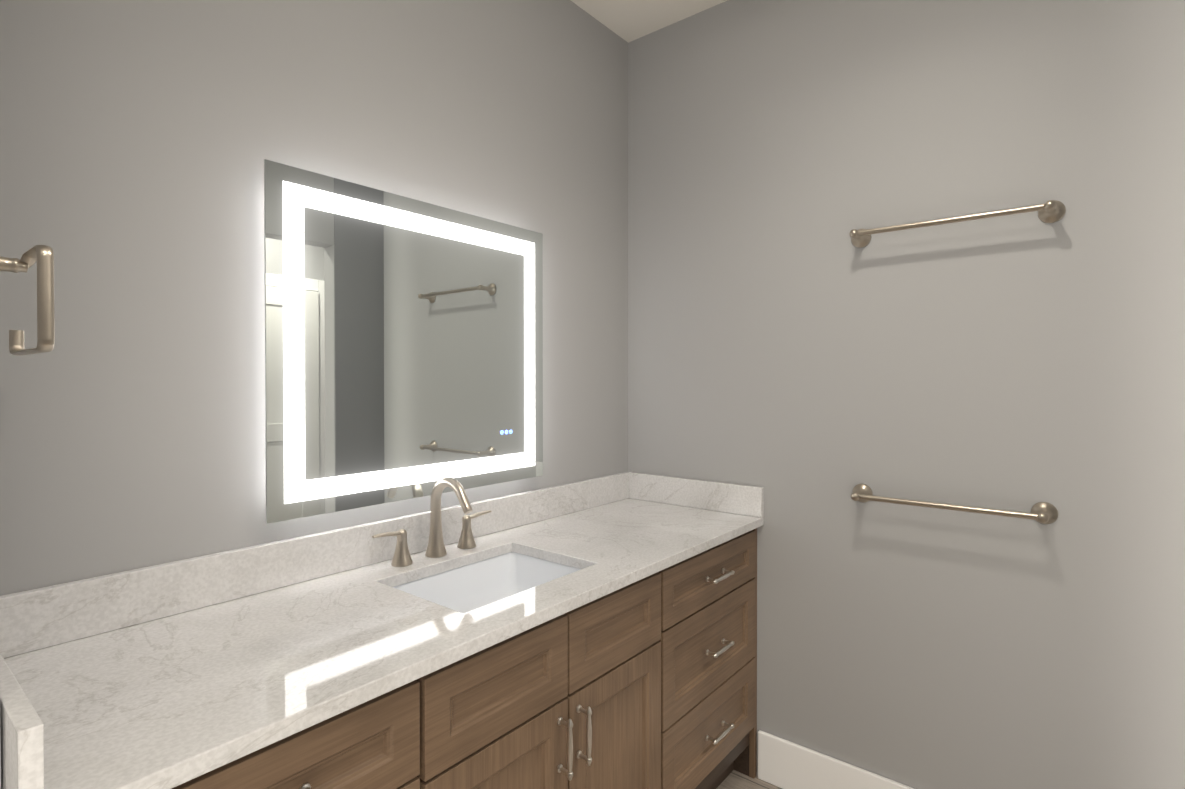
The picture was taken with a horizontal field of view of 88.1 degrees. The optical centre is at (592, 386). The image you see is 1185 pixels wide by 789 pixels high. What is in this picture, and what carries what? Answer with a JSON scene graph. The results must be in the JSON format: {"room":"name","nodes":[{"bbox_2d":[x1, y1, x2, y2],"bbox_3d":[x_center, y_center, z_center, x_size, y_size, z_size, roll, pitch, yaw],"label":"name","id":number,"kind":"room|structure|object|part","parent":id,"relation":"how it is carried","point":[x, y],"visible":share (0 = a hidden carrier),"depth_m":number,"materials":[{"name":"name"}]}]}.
{"room":"bathroom","nodes":[
{"label":"bathroom","id":0,"kind":"room"},
{"bbox_2d":[0,735,0,788],"bbox_3d":[-0.873,0.004,0.773,0.470,2.650,0.120,0,1,39],"label":"wall","id":1,"kind":"structure","parent":0,"point":[0,761],"depth_m":0.68,"materials":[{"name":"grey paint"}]},
{"bbox_2d":[0,648,47,788],"bbox_3d":[-0.784,0.398,0.798,0.537,0.099,0.020,0,1,39],"label":"backsplash","id":2,"kind":"structure","parent":1,"relation":"attached to","point":[23,728],"depth_m":0.65,"materials":[{"name":"white stone"}]},
{"bbox_2d":[0,245,54,355],"bbox_3d":[-0.829,-0.123,0.862,0.217,0.153,0.074,0,1,39],"label":"towel ring","id":3,"kind":"object","parent":1,"relation":"attached to","point":[42,256],"visible":1,"depth_m":0.82,"materials":[{"name":"silver metal"}]},
{"bbox_2d":[0,0,627,595],"bbox_3d":[-1.013,0.001,1.054,0.100,2.650,3.740,0,1,39],"label":"wall","id":4,"kind":"structure","parent":0,"point":[140,140],"depth_m":1.27,"materials":[{"name":"grey paint"}]},
{"bbox_2d":[0,472,627,655],"bbox_3d":[-0.431,0.389,1.680,0.020,0.099,1.836,0,1,39],"label":"backsplash","id":5,"kind":"structure","parent":4,"relation":"attached to","point":[30,620],"depth_m":1.25,"materials":[{"name":"white stone"}]},
{"bbox_2d":[264,159,542,523],"bbox_3d":[-0.442,-0.098,1.646,0.039,0.776,0.852,0,1,39],"label":"led mirror","id":6,"kind":"object","parent":4,"relation":"attached to","point":[403,348],"visible":1,"depth_m":1.53,"materials":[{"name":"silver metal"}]},
{"bbox_2d":[571,0,726,42],"bbox_3d":[0.549,-1.345,0.587,3.100,0.050,5.000,0,1,39],"label":"ceiling","id":7,"kind":"structure","parent":0,"point":[628,21],"depth_m":2.19,"materials":[{"name":"white paint"}]},
{"bbox_2d":[716,770,781,788],"bbox_3d":[0.549,1.355,0.614,3.100,0.050,5.000,0,1,39],"label":"floor","id":8,"kind":"structure","parent":0,"point":[734,779],"depth_m":2.03,"materials":[{"name":"brown wood"}]},
{"bbox_2d":[144,524,763,788],"bbox_3d":[-0.214,0.896,1.509,0.574,0.852,1.832,0,1,39],"label":"bathroom vanity","id":9,"kind":"object","parent":8,"relation":"on","point":[598,633],"depth_m":1.33,"materials":[{"name":"brown wood"}]},
{"bbox_3d":[-0.448,0.570,0.835,0.020,0.155,0.487,0,1,39],"label":"drawer","id":10,"kind":"part","parent":9,"relation":"part of","materials":[{"name":"brown wood"}]},
{"bbox_3d":[-0.425,0.570,0.817,0.036,0.015,0.128,0,1,39],"label":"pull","id":11,"kind":"part","parent":9,"relation":"part of","materials":[{"name":"silver metal"}]},
{"bbox_2d":[8,496,763,788],"bbox_3d":[-0.221,0.455,1.511,0.558,0.027,1.836,0,1,39],"label":"countertop","id":12,"kind":"structure","parent":9,"relation":"on","point":[137,706],"depth_m":1.04,"materials":[{"name":"white stone"}]},
{"bbox_2d":[368,477,491,567],"bbox_3d":[-0.365,0.336,1.565,0.167,0.209,0.369,0,1,39],"label":"faucet","id":13,"kind":"object","parent":12,"relation":"on","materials":[{"name":"silver metal"}]},
{"bbox_2d":[388,548,583,611],"bbox_3d":[-0.240,0.543,1.466,0.362,0.172,0.477,0,1,39],"label":"sink","id":14,"kind":"object","parent":12,"relation":"in","point":[498,573],"depth_m":1.63,"materials":[{"name":"white ceramic"}]},
{"bbox_3d":[-0.448,0.783,0.838,0.020,0.260,0.487,0,1,39],"label":"drawer","id":15,"kind":"part","parent":9,"relation":"part of","materials":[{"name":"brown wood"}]},
{"bbox_3d":[-0.174,0.906,1.177,0.020,0.477,0.362,0,1,39],"label":"door","id":16,"kind":"part","parent":9,"relation":"part of","materials":[{"name":"brown wood"}]},
{"bbox_3d":[-0.056,0.752,1.276,0.036,0.128,0.016,0,1,39],"label":"pull door","id":17,"kind":"part","parent":9,"relation":"part of","materials":[{"name":"silver metal"}]},
{"bbox_3d":[-0.017,0.751,1.324,0.036,0.128,0.016,0,1,39],"label":"pull door","id":18,"kind":"part","parent":9,"relation":"part of","materials":[{"name":"silver metal"}]},
{"bbox_3d":[0.057,0.903,1.463,0.020,0.477,0.362,0,1,39],"label":"door","id":19,"kind":"part","parent":9,"relation":"part of","materials":[{"name":"brown wood"}]},
{"bbox_3d":[0.356,0.773,1.831,0.020,0.260,0.568,0,1,39],"label":"drawer","id":20,"kind":"part","parent":9,"relation":"part of","materials":[{"name":"brown wood"}]},
{"bbox_3d":[0.356,0.559,1.829,0.020,0.155,0.568,0,1,39],"label":"drawer","id":21,"kind":"part","parent":9,"relation":"part of","materials":[{"name":"brown wood"}]},
{"bbox_3d":[0.356,1.024,1.833,0.020,0.229,0.568,0,1,39],"label":"drawer","id":22,"kind":"part","parent":9,"relation":"part of","materials":[{"name":"brown wood"}]},
{"bbox_3d":[0.378,1.024,1.815,0.036,0.015,0.128,0,1,39],"label":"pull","id":23,"kind":"part","parent":9,"relation":"part of","materials":[{"name":"silver metal"}]},
{"bbox_3d":[0.378,0.773,1.813,0.036,0.015,0.128,0,1,39],"label":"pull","id":24,"kind":"part","parent":9,"relation":"part of","materials":[{"name":"silver metal"}]},
{"bbox_3d":[0.378,0.560,1.810,0.036,0.015,0.128,0,1,39],"label":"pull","id":25,"kind":"part","parent":9,"relation":"part of","materials":[{"name":"silver metal"}]},
{"bbox_2d":[628,0,1184,788],"bbox_3d":[0.862,-0.007,1.878,1.780,2.650,0.100,0,1,39],"label":"wall","id":26,"kind":"structure","parent":0,"point":[800,358],"depth_m":1.73,"materials":[{"name":"grey paint"}]},
{"bbox_2d":[628,472,763,515],"bbox_3d":[0.358,0.384,2.210,0.537,0.099,0.020,0,1,39],"label":"backsplash","id":27,"kind":"structure","parent":26,"relation":"attached to","point":[748,500],"depth_m":2.18,"materials":[{"name":"white stone"}]},
{"bbox_2d":[758,730,913,788],"bbox_3d":[1.029,1.239,1.680,1.215,0.160,0.015,0,1,39],"label":"baseboard","id":28,"kind":"structure","parent":26,"relation":"attached to","point":[784,764],"depth_m":1.93,"materials":[{"name":"white wood"}]},
{"bbox_2d":[851,484,1057,523],"bbox_3d":[0.962,0.324,1.680,0.500,0.057,0.084,0,1,39],"label":"towel rail","id":29,"kind":"object","parent":26,"relation":"attached to","point":[1044,513],"visible":1,"depth_m":1.62,"materials":[{"name":"silver metal"}]},
{"bbox_2d":[849,200,1065,247],"bbox_3d":[0.963,-0.446,1.672,0.517,0.057,0.084,0,1,39],"label":"towel rail","id":30,"kind":"object","parent":26,"relation":"attached to","point":[1051,211],"visible":1,"depth_m":1.60,"materials":[{"name":"silver metal"}]}
]}

